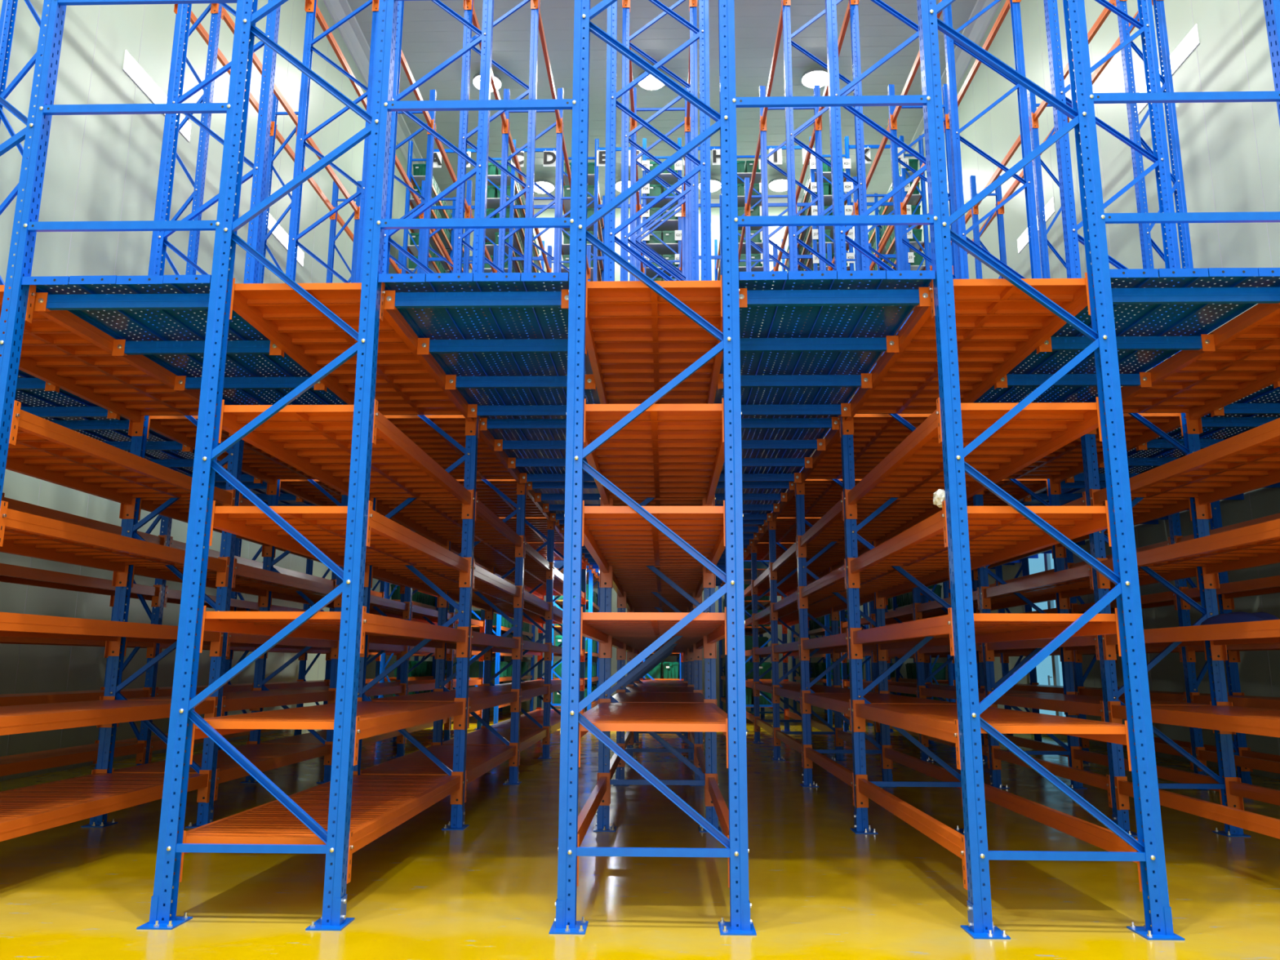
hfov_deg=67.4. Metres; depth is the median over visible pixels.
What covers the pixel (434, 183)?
crate
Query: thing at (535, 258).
bar
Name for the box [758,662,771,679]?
crate
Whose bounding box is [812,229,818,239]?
card
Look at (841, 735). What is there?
shelf
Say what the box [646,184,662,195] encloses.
crate
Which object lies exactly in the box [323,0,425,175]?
trim
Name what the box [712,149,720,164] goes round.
aisle sign
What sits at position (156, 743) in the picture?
shelf
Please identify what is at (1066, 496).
deck
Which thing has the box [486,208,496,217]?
crate
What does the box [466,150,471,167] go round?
aisle sign
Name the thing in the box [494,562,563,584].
shelf
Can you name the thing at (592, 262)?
crate
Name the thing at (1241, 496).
deck
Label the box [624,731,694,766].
shelf
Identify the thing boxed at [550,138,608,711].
rack
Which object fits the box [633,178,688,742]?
frame
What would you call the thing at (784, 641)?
frame
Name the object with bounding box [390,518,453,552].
shelf
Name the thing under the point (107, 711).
shelf
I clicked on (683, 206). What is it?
beam
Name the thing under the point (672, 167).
crate
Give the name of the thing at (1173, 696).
shelf
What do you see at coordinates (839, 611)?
crate
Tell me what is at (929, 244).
frame
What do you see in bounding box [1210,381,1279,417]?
deck
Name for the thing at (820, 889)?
floor
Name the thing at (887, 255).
bar
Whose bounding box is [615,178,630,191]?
lamp
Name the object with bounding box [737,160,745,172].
crate
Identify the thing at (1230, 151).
wall
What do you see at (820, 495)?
shelf
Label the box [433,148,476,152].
bar
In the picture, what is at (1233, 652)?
shelf
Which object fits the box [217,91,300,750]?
frame
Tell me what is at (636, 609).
shelf
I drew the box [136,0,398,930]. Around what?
frame
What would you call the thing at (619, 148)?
bar
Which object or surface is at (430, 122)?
beam
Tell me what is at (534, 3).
beam
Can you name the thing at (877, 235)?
rack
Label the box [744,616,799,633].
shelf
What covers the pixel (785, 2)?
beam
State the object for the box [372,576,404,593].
shelf
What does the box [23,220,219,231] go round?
guard rail
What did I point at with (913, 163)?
crate
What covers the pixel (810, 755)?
shelf
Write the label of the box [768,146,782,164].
aisle sign
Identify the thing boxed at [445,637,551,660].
shelf
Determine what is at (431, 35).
ceiling
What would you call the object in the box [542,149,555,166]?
aisle sign
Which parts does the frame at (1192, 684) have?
post, plate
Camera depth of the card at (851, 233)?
27.53 m
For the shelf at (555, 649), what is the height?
0.300 m
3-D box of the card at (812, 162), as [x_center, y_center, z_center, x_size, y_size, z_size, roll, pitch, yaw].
[5.069,-9.218,27.976,0.230,0.310,0.008,0,-11,1]
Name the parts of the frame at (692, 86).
plate, post, post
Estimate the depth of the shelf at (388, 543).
7.32 m
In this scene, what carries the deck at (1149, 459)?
attached to the shelf at (1064, 463)
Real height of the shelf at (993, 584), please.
0.300 m
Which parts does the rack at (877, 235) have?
post, shelf panel, shelf panel, post, shelf panel, shelf panel, shelf panel, shelf panel, post, shelf panel, post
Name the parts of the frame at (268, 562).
plate, post, plate, post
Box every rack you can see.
[379,140,473,697]
[455,139,544,724]
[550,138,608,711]
[642,137,683,679]
[714,155,772,718]
[781,136,872,726]
[853,135,953,702]
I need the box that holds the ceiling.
[346,0,977,200]
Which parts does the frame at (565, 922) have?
plate, post, post, plate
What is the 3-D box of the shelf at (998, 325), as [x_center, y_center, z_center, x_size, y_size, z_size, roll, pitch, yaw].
[2.596,-0.932,8.133,1.171,0.300,3.402,0,-11,1]
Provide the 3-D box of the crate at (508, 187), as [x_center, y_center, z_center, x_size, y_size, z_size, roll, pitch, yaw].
[-4.010,-8.437,28.577,0.434,0.441,0.623,0,-11,1]
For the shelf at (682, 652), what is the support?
attached to the frame at (636, 735)
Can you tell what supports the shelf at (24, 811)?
attached to the frame at (38, 127)
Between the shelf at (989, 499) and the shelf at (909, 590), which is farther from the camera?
the shelf at (909, 590)
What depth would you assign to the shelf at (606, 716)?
6.72 m
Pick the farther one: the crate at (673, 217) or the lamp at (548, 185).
the lamp at (548, 185)
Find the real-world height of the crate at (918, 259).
0.441 m
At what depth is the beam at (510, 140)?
19.44 m
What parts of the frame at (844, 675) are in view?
post, plate, post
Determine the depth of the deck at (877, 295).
7.55 m
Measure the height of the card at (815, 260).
0.310 m
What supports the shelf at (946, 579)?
attached to the frame at (921, 681)
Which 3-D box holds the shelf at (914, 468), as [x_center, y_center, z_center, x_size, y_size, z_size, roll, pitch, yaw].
[2.593,-0.078,7.969,1.171,0.300,3.402,0,-11,1]
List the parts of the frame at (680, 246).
post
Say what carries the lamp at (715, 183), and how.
hanging from the ceiling
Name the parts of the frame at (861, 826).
post, plate, plate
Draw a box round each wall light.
[122,48,191,142]
[266,211,303,266]
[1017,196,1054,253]
[1134,22,1199,117]
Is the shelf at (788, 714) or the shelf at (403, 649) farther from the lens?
the shelf at (788, 714)
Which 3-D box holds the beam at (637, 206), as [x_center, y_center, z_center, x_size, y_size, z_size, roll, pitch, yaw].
[-0.081,-6.396,19.977,0.132,0.300,3.402,0,-11,1]
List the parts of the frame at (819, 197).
post, plate, post, plate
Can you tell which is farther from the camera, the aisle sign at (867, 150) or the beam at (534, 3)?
the aisle sign at (867, 150)
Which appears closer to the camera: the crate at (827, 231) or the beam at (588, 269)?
the beam at (588, 269)
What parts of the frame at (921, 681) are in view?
post, plate, post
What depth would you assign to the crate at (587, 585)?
26.02 m
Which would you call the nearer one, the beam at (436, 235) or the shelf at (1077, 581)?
the shelf at (1077, 581)
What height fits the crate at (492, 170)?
0.441 m
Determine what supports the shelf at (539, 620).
attached to the frame at (538, 197)
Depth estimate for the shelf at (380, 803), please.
6.93 m
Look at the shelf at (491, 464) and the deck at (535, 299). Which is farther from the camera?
the shelf at (491, 464)
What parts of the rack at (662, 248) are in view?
post, shelf panel, shelf panel, shelf panel, shelf panel, shelf panel, shelf panel, post, post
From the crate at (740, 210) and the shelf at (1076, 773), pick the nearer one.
the shelf at (1076, 773)
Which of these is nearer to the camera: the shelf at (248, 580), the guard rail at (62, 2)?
the guard rail at (62, 2)
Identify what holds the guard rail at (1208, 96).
attached to the frame at (1150, 855)
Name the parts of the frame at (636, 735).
post, plate, post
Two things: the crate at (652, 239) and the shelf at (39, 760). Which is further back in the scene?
the crate at (652, 239)
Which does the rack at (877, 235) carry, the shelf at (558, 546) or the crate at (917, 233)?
the crate at (917, 233)
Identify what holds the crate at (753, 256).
on the rack at (763, 642)
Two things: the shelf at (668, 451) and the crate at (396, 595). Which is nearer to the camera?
the shelf at (668, 451)
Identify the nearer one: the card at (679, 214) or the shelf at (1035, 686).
the shelf at (1035, 686)
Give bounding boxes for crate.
[391,584,400,599]
[408,256,417,268]
[409,232,419,244]
[412,186,421,198]
[413,164,426,175]
[428,243,433,257]
[431,175,437,191]
[484,255,493,268]
[486,185,497,197]
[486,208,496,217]
[487,163,497,174]
[493,613,497,625]
[494,231,513,244]
[495,208,510,217]
[497,163,511,174]
[497,186,510,197]
[504,255,508,267]
[554,635,562,647]
[554,661,561,678]
[554,690,561,703]
[562,254,569,267]
[563,231,569,244]
[564,162,571,173]
[564,185,570,196]
[573,687,586,702]
[574,583,588,599]
[582,636,587,652]
[586,208,594,218]
[586,231,593,244]
[587,162,595,173]
[587,185,594,196]
[591,255,593,267]
[645,662,662,678]
[646,161,658,173]
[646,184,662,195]
[646,207,661,219]
[646,231,662,243]
[646,254,661,266]
[649,277,662,280]
[662,164,677,173]
[662,184,677,195]
[662,207,677,219]
[662,231,677,243]
[662,254,677,266]
[662,662,679,678]
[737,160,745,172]
[737,183,744,195]
[737,207,744,216]
[737,230,745,242]
[738,253,746,266]
[743,584,751,600]
[744,160,760,172]
[744,609,751,626]
[744,635,752,650]
[745,662,753,679]
[749,183,760,195]
[750,206,759,216]
[750,230,761,242]
[751,253,762,266]
[757,595,769,600]
[757,609,769,626]
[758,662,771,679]
[759,691,771,704]
[814,160,828,172]
[815,182,829,195]
[816,229,830,242]
[827,160,844,171]
[828,183,844,195]
[829,611,839,626]
[831,662,841,679]
[846,662,863,679]
[898,159,918,176]
[906,182,919,194]
[909,229,922,241]
[910,252,923,265]
[911,205,920,214]
[927,584,942,600]
[931,662,946,679]
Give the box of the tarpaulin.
[1200,611,1279,625]
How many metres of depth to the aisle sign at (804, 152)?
28.05 m
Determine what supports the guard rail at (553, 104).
attached to the frame at (565, 922)
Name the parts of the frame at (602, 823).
plate, post, post, plate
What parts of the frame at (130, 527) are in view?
plate, post, plate, post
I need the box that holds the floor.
[0,710,1279,959]
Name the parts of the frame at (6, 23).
post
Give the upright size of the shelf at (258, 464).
0.300 m
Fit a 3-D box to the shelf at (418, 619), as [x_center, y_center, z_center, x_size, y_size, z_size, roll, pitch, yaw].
[-4.410,3.261,21.803,1.171,0.300,3.402,0,-11,1]
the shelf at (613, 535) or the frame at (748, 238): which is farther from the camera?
the frame at (748, 238)
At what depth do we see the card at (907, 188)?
27.76 m
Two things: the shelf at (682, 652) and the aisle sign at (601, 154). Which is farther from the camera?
the aisle sign at (601, 154)
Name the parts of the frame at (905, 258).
post, plate, post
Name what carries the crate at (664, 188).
on the rack at (662, 248)
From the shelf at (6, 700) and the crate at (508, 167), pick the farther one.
the crate at (508, 167)
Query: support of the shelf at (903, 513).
attached to the frame at (861, 826)
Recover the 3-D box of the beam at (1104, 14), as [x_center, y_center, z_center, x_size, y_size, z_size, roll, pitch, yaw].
[7.367,-7.066,16.338,0.132,0.300,3.402,0,-11,1]
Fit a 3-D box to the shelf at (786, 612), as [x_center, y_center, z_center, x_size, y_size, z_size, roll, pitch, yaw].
[2.860,2.591,18.169,1.171,0.300,3.402,0,-11,1]
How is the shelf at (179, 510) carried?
attached to the frame at (130, 527)
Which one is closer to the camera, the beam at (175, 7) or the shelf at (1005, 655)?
the beam at (175, 7)
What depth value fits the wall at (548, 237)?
33.12 m
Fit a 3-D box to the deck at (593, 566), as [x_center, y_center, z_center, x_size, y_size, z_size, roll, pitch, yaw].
[-0.634,2.339,25.417,1.350,0.184,3.517,0,-11,1]
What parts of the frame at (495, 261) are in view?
post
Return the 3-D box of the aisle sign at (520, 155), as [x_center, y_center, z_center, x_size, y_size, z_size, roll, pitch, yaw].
[-3.610,-9.486,28.279,0.370,0.550,0.026,0,-11,1]
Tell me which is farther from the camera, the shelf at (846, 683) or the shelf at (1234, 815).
the shelf at (846, 683)
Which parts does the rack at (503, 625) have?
post, shelf panel, shelf panel, shelf panel, post, shelf panel, shelf panel, shelf panel, post, shelf panel, post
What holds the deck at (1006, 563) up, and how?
attached to the frame at (929, 244)
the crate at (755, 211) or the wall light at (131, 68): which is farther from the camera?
the crate at (755, 211)
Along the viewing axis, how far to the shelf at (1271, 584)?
11.89 m
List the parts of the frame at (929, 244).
post, post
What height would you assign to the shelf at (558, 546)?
0.300 m
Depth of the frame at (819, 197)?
17.62 m
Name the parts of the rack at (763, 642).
post, post, shelf panel, shelf panel, shelf panel, shelf panel, shelf panel, shelf panel, post, shelf panel, shelf panel, shelf panel, shelf panel, post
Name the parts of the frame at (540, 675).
post, post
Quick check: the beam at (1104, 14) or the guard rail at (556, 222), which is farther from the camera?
the beam at (1104, 14)
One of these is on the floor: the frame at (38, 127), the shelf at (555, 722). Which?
the frame at (38, 127)
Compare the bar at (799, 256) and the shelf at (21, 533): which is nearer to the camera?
the shelf at (21, 533)
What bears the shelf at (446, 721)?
attached to the frame at (433, 95)
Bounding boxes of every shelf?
[0,284,232,435]
[0,500,230,586]
[0,563,161,606]
[0,612,223,656]
[0,636,156,657]
[0,687,151,706]
[0,696,217,735]
[0,740,146,776]
[0,768,212,841]
[1,492,166,546]
[5,400,235,519]
[107,741,333,800]
[108,730,249,763]
[112,688,336,726]
[120,632,339,658]
[122,682,253,696]
[124,585,259,611]
[126,643,254,659]
[127,558,342,607]
[133,492,272,556]
[142,415,344,494]
[169,536,263,568]
[173,771,464,884]
[183,697,466,765]
[194,605,469,657]
[204,500,471,586]
[213,399,475,519]
[224,278,476,435]
[225,728,280,739]
[230,648,331,660]
[231,679,329,689]
[235,604,306,611]
[259,729,404,745]
[262,683,406,710]
[266,643,408,660]
[270,591,410,619]
[273,565,336,586]
[274,546,322,563]
[276,479,410,529]
[305,677,379,683]
[306,652,380,661]
[360,742,519,802]
[364,680,451,694]
[366,626,521,659]
[368,602,453,626]
[368,645,453,661]
[370,558,523,608]
[370,590,384,597]
[370,688,519,728]
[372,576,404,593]
[375,491,524,557]
[383,414,525,494]
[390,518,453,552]
[404,717,450,742]
[408,677,483,689]
[410,613,484,632]
[412,588,437,597]
[414,648,484,661]
[442,725,550,765]
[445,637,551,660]
[448,586,552,619]
[448,684,551,711]
[449,536,553,579]
[450,709,482,729]
[455,479,554,529]
[490,716,560,744]
[491,643,562,660]
[493,602,562,620]
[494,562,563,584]
[494,682,561,699]
[498,517,564,542]
[520,707,584,717]
[521,648,585,662]
[522,617,562,632]
[523,583,586,604]
[524,678,585,691]
[526,542,586,568]
[557,773,749,887]
[560,698,746,768]
[564,500,743,587]
[573,606,745,658]
[583,398,742,506]
[585,275,739,404]
[609,743,710,804]
[611,565,703,608]
[611,635,704,660]
[612,497,702,506]
[612,689,704,702]
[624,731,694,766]
[625,643,693,661]
[626,591,693,612]
[626,684,693,692]
[633,680,688,686]
[634,607,687,612]
[634,648,688,662]
[639,650,683,662]
[639,678,684,683]
[743,542,794,560]
[743,580,798,599]
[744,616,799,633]
[745,648,799,662]
[745,679,800,692]
[746,708,801,731]
[751,517,821,552]
[751,563,829,594]
[751,603,831,628]
[752,643,832,662]
[753,681,833,702]
[754,716,835,746]
[768,479,862,529]
[769,536,872,579]
[770,586,875,620]
[771,638,877,662]
[772,684,878,713]
[773,727,881,768]
[795,413,931,494]
[796,491,942,557]
[798,559,950,608]
[800,628,954,661]
[800,690,956,731]
[802,744,962,806]
[840,613,912,633]
[841,272,1095,435]
[841,650,914,662]
[842,679,916,691]
[844,396,1107,519]
[844,713,875,732]
[846,500,1115,587]
[848,607,1126,658]
[851,699,1137,771]
[854,774,1154,891]
[871,603,974,627]
[872,648,977,662]
[874,682,979,702]
[875,721,982,744]
[885,588,912,604]
[914,586,1057,620]
[916,643,1061,662]
[918,685,1065,715]
[920,570,972,595]
[920,733,1069,768]
[948,581,996,597]
[951,653,1028,663]
[953,680,1030,687]
[966,479,1048,506]
[973,545,1055,580]
[976,413,1186,494]
[980,564,1203,608]
[984,635,1211,662]
[987,691,1218,733]
[991,746,1226,808]
[997,563,1065,585]
[1002,650,1095,662]
[1008,682,1102,693]
[1023,608,1085,613]
[1054,491,1196,557]
[1066,537,1170,568]
[1070,591,1222,613]
[1074,646,1228,662]
[1077,686,1228,702]
[1081,736,1239,770]
[1086,303,1279,434]
[1089,417,1279,519]
[1095,518,1279,588]
[1102,619,1279,660]
[1107,701,1279,737]
[1114,776,1279,839]
[1173,512,1279,543]
[1178,575,1279,609]
[1185,643,1279,662]
[1190,692,1279,709]
[1195,746,1279,773]
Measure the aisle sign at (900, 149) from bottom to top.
0.550 m
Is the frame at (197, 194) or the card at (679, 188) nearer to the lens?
the frame at (197, 194)
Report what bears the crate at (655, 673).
on the rack at (662, 248)
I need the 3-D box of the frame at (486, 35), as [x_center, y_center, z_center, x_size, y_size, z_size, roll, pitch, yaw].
[-2.249,-2.746,10.399,1.220,12.400,0.288,0,-11,1]
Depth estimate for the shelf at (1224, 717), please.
7.77 m
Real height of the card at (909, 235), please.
0.310 m
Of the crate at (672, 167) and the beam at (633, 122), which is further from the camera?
the crate at (672, 167)
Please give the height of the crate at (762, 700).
0.441 m
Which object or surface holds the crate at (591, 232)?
on the rack at (593, 604)
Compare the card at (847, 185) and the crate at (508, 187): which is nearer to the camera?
the card at (847, 185)
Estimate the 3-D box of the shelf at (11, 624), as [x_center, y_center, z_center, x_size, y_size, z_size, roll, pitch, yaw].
[-4.773,1.284,7.898,1.171,0.300,3.402,0,-11,1]
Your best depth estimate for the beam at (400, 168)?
20.35 m
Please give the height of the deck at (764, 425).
0.186 m
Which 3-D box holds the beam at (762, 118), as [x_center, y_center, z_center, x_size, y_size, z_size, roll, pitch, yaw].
[2.287,-7.062,16.470,0.132,0.300,3.402,0,-11,1]
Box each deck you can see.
[14,369,119,419]
[21,274,347,404]
[40,415,262,484]
[214,480,316,506]
[377,272,600,418]
[480,416,595,484]
[527,481,600,521]
[553,560,588,568]
[555,513,584,545]
[575,545,595,563]
[586,562,599,576]
[714,270,935,417]
[715,481,794,521]
[715,562,732,573]
[715,576,725,586]
[717,539,750,562]
[718,415,839,483]
[742,513,768,546]
[743,560,769,568]
[973,267,1279,403]
[989,563,1014,568]
[1008,550,1052,563]
[1019,480,1111,506]
[1065,413,1279,483]
[1075,520,1158,545]
[1154,482,1279,519]
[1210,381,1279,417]
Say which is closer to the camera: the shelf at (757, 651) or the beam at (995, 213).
the shelf at (757, 651)
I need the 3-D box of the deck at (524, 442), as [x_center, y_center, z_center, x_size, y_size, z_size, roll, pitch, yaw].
[-0.993,-0.316,11.644,1.350,0.186,3.512,0,-11,1]
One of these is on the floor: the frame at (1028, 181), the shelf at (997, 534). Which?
the frame at (1028, 181)
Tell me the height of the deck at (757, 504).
0.186 m
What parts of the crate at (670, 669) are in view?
lid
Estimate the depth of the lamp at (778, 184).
34.06 m
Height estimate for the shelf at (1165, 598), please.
0.300 m
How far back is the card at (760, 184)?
27.87 m
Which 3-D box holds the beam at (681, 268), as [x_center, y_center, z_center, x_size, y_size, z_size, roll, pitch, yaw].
[1.048,-5.733,23.394,0.132,0.300,3.402,0,-11,1]
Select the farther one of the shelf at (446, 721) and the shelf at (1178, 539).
the shelf at (446, 721)
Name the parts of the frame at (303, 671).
post, post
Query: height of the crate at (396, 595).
0.441 m
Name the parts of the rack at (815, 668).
post, shelf panel, post, shelf panel, shelf panel, post, post, shelf panel, shelf panel, shelf panel, shelf panel, shelf panel, post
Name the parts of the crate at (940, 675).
lid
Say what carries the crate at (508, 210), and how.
on the rack at (503, 625)
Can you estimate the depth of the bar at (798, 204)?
27.80 m
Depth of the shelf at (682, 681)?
21.58 m
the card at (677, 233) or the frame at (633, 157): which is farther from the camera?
the card at (677, 233)
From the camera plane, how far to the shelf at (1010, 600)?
14.41 m
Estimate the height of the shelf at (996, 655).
0.300 m
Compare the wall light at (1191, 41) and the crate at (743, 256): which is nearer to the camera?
the wall light at (1191, 41)
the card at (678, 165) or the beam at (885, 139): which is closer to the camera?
the beam at (885, 139)
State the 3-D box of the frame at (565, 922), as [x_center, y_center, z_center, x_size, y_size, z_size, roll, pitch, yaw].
[0.102,-3.412,6.893,1.220,12.400,0.288,0,-11,1]
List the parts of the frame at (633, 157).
post, post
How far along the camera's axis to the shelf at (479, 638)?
11.18 m
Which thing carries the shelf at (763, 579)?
attached to the frame at (819, 197)
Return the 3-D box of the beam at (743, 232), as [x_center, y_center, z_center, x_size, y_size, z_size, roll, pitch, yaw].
[2.467,-5.734,23.357,0.132,0.300,3.402,0,-11,1]
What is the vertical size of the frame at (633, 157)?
12.400 m
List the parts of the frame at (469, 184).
post, plate, post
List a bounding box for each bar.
[428,257,472,261]
[431,205,475,209]
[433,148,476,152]
[511,256,553,260]
[513,204,555,208]
[515,147,555,151]
[596,256,630,260]
[597,204,643,208]
[598,146,642,151]
[681,146,719,150]
[698,203,720,207]
[698,255,721,259]
[766,145,808,149]
[768,202,812,206]
[768,254,813,258]
[848,144,900,148]
[850,201,893,206]
[854,253,896,257]
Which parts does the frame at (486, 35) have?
post, plate, post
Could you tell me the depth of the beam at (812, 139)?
19.71 m
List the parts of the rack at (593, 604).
post, shelf panel, shelf panel, shelf panel, shelf panel, shelf panel, shelf panel, shelf panel, shelf panel, shelf panel, post, post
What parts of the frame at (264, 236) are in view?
post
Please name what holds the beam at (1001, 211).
attached to the frame at (1037, 162)
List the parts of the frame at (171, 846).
plate, post, plate, post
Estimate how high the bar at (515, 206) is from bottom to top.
0.140 m
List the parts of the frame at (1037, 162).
post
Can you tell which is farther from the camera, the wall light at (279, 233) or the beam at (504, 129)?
the wall light at (279, 233)
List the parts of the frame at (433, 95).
plate, post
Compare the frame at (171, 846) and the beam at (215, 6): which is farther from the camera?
the beam at (215, 6)
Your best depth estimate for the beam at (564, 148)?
19.45 m
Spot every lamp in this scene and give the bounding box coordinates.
[472,72,502,91]
[533,178,554,193]
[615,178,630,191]
[638,71,664,89]
[698,177,720,191]
[768,176,786,191]
[801,67,827,88]
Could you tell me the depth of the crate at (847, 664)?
25.45 m
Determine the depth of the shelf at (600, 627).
6.96 m
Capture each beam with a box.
[173,4,177,13]
[186,10,274,135]
[210,3,218,13]
[221,6,297,135]
[273,125,335,219]
[304,0,314,12]
[306,131,359,219]
[315,0,367,110]
[336,211,353,242]
[372,0,379,11]
[389,257,401,273]
[395,153,423,218]
[400,50,434,134]
[430,228,453,271]
[434,123,471,217]
[463,0,471,9]
[471,0,508,133]
[471,208,497,272]
[508,126,525,198]
[530,0,538,8]
[533,227,551,272]
[538,0,563,133]
[562,124,571,187]
[586,256,591,279]
[622,0,630,7]
[629,7,636,131]
[635,147,640,217]
[640,206,644,273]
[679,251,682,278]
[681,168,685,216]
[684,3,690,131]
[688,0,697,6]
[737,208,745,263]
[744,120,760,216]
[760,0,782,130]
[773,226,788,271]
[782,0,791,5]
[795,122,814,213]
[814,0,849,130]
[827,206,853,271]
[850,0,859,4]
[853,118,889,215]
[869,225,894,270]
[889,0,942,129]
[900,121,944,214]
[929,208,972,270]
[945,0,1010,128]
[951,210,996,274]
[973,116,1030,214]
[997,127,1054,213]
[1012,0,1021,2]
[1031,0,1119,128]
[1066,0,1155,123]
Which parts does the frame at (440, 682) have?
post, plate, post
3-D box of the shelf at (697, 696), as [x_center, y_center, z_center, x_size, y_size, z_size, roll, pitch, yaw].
[0.216,2.621,11.084,1.171,0.300,3.402,0,-11,1]
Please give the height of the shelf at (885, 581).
0.300 m
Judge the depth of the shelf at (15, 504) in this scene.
11.27 m
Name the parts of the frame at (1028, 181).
post, plate, post, plate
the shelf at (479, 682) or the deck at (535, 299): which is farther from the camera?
the shelf at (479, 682)
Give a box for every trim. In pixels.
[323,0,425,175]
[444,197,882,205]
[886,0,1001,194]
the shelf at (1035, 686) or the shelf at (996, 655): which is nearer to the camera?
the shelf at (1035, 686)
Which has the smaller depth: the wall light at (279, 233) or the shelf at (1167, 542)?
the shelf at (1167, 542)
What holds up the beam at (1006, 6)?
attached to the frame at (1028, 181)
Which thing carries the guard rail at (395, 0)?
attached to the frame at (565, 922)
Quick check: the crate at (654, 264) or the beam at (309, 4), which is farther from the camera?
the crate at (654, 264)
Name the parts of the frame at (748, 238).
post, plate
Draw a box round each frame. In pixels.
[0,0,44,284]
[0,0,66,507]
[80,0,280,827]
[94,3,222,768]
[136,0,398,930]
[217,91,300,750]
[240,0,378,783]
[293,181,361,735]
[353,0,493,830]
[366,89,436,757]
[366,246,403,698]
[390,179,472,741]
[431,245,498,729]
[432,0,539,784]
[482,88,563,759]
[520,185,570,715]
[536,244,591,707]
[549,0,756,935]
[593,0,721,832]
[613,0,704,786]
[626,86,693,759]
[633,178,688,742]
[639,244,684,679]
[739,244,790,731]
[744,177,813,743]
[759,84,846,760]
[782,0,896,787]
[825,0,964,834]
[826,243,894,732]
[852,176,936,744]
[887,84,987,761]
[916,0,1184,940]
[928,242,978,702]
[942,0,1087,788]
[969,175,1041,742]
[1026,86,1124,762]
[1043,0,1250,836]
[1115,0,1252,790]
[1262,0,1279,125]
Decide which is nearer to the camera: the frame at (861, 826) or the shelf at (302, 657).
the frame at (861, 826)
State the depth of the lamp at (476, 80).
28.13 m
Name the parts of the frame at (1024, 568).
post, post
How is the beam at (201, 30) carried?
attached to the frame at (197, 194)
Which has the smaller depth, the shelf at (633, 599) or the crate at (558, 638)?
the shelf at (633, 599)
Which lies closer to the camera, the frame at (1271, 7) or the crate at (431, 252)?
the frame at (1271, 7)
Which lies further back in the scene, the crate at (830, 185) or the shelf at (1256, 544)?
the crate at (830, 185)
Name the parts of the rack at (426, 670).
post, shelf panel, post, shelf panel, shelf panel, shelf panel, shelf panel, post, shelf panel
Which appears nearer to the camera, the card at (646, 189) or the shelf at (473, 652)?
the shelf at (473, 652)
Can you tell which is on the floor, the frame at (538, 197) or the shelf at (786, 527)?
the frame at (538, 197)
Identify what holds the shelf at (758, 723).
attached to the frame at (819, 197)
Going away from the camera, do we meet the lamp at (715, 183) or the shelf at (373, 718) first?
the shelf at (373, 718)
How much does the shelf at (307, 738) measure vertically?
0.300 m
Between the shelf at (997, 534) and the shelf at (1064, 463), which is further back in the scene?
the shelf at (1064, 463)
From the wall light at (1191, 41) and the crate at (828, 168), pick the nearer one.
the wall light at (1191, 41)
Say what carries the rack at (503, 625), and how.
on the floor
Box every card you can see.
[641,160,649,170]
[641,183,649,193]
[641,207,649,217]
[641,230,649,240]
[674,160,682,169]
[674,185,681,193]
[674,206,681,216]
[675,230,681,239]
[675,253,679,264]
[758,159,760,168]
[759,182,761,192]
[760,231,762,239]
[809,159,816,168]
[810,182,817,191]
[811,205,817,215]
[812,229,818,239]
[813,254,819,263]
[842,158,851,168]
[843,182,852,191]
[844,204,853,215]
[846,253,854,262]
[847,228,853,239]
[900,158,908,168]
[904,182,910,191]
[906,204,911,214]
[906,228,912,238]
[907,252,914,262]
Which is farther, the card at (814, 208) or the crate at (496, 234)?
the crate at (496, 234)
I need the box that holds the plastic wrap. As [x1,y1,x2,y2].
[933,488,945,507]
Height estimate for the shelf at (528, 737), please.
0.300 m
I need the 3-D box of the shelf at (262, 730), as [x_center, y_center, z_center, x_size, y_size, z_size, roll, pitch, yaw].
[-6.794,4.637,18.026,0.691,0.300,3.402,0,-11,1]
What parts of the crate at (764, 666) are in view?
lid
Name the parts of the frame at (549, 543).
post, plate, post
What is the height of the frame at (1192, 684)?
12.400 m
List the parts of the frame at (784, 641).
post, plate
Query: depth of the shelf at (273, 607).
17.40 m
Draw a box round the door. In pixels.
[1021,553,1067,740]
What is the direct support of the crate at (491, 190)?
on the rack at (503, 625)
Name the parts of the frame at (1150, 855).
post, plate, post, plate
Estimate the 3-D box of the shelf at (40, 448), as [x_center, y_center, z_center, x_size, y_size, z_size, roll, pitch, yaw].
[-4.767,-0.071,8.159,1.171,0.300,3.402,0,-11,1]
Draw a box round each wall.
[0,0,413,781]
[410,205,914,711]
[917,0,1279,779]
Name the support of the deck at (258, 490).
attached to the shelf
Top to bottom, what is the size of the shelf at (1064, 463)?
0.300 m
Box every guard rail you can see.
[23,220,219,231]
[39,102,231,115]
[57,0,237,5]
[376,217,573,229]
[383,98,576,111]
[395,0,430,0]
[732,94,930,107]
[733,214,937,226]
[1089,90,1279,103]
[1101,211,1279,223]
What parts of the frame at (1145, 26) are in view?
post, plate, post, plate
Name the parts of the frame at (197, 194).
post, post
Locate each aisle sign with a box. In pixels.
[432,151,441,168]
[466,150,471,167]
[511,150,524,167]
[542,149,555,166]
[596,148,605,166]
[628,150,640,165]
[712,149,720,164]
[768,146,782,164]
[802,147,815,164]
[864,146,871,164]
[890,147,903,163]
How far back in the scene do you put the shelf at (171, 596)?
14.71 m
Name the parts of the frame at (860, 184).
post, plate, post, plate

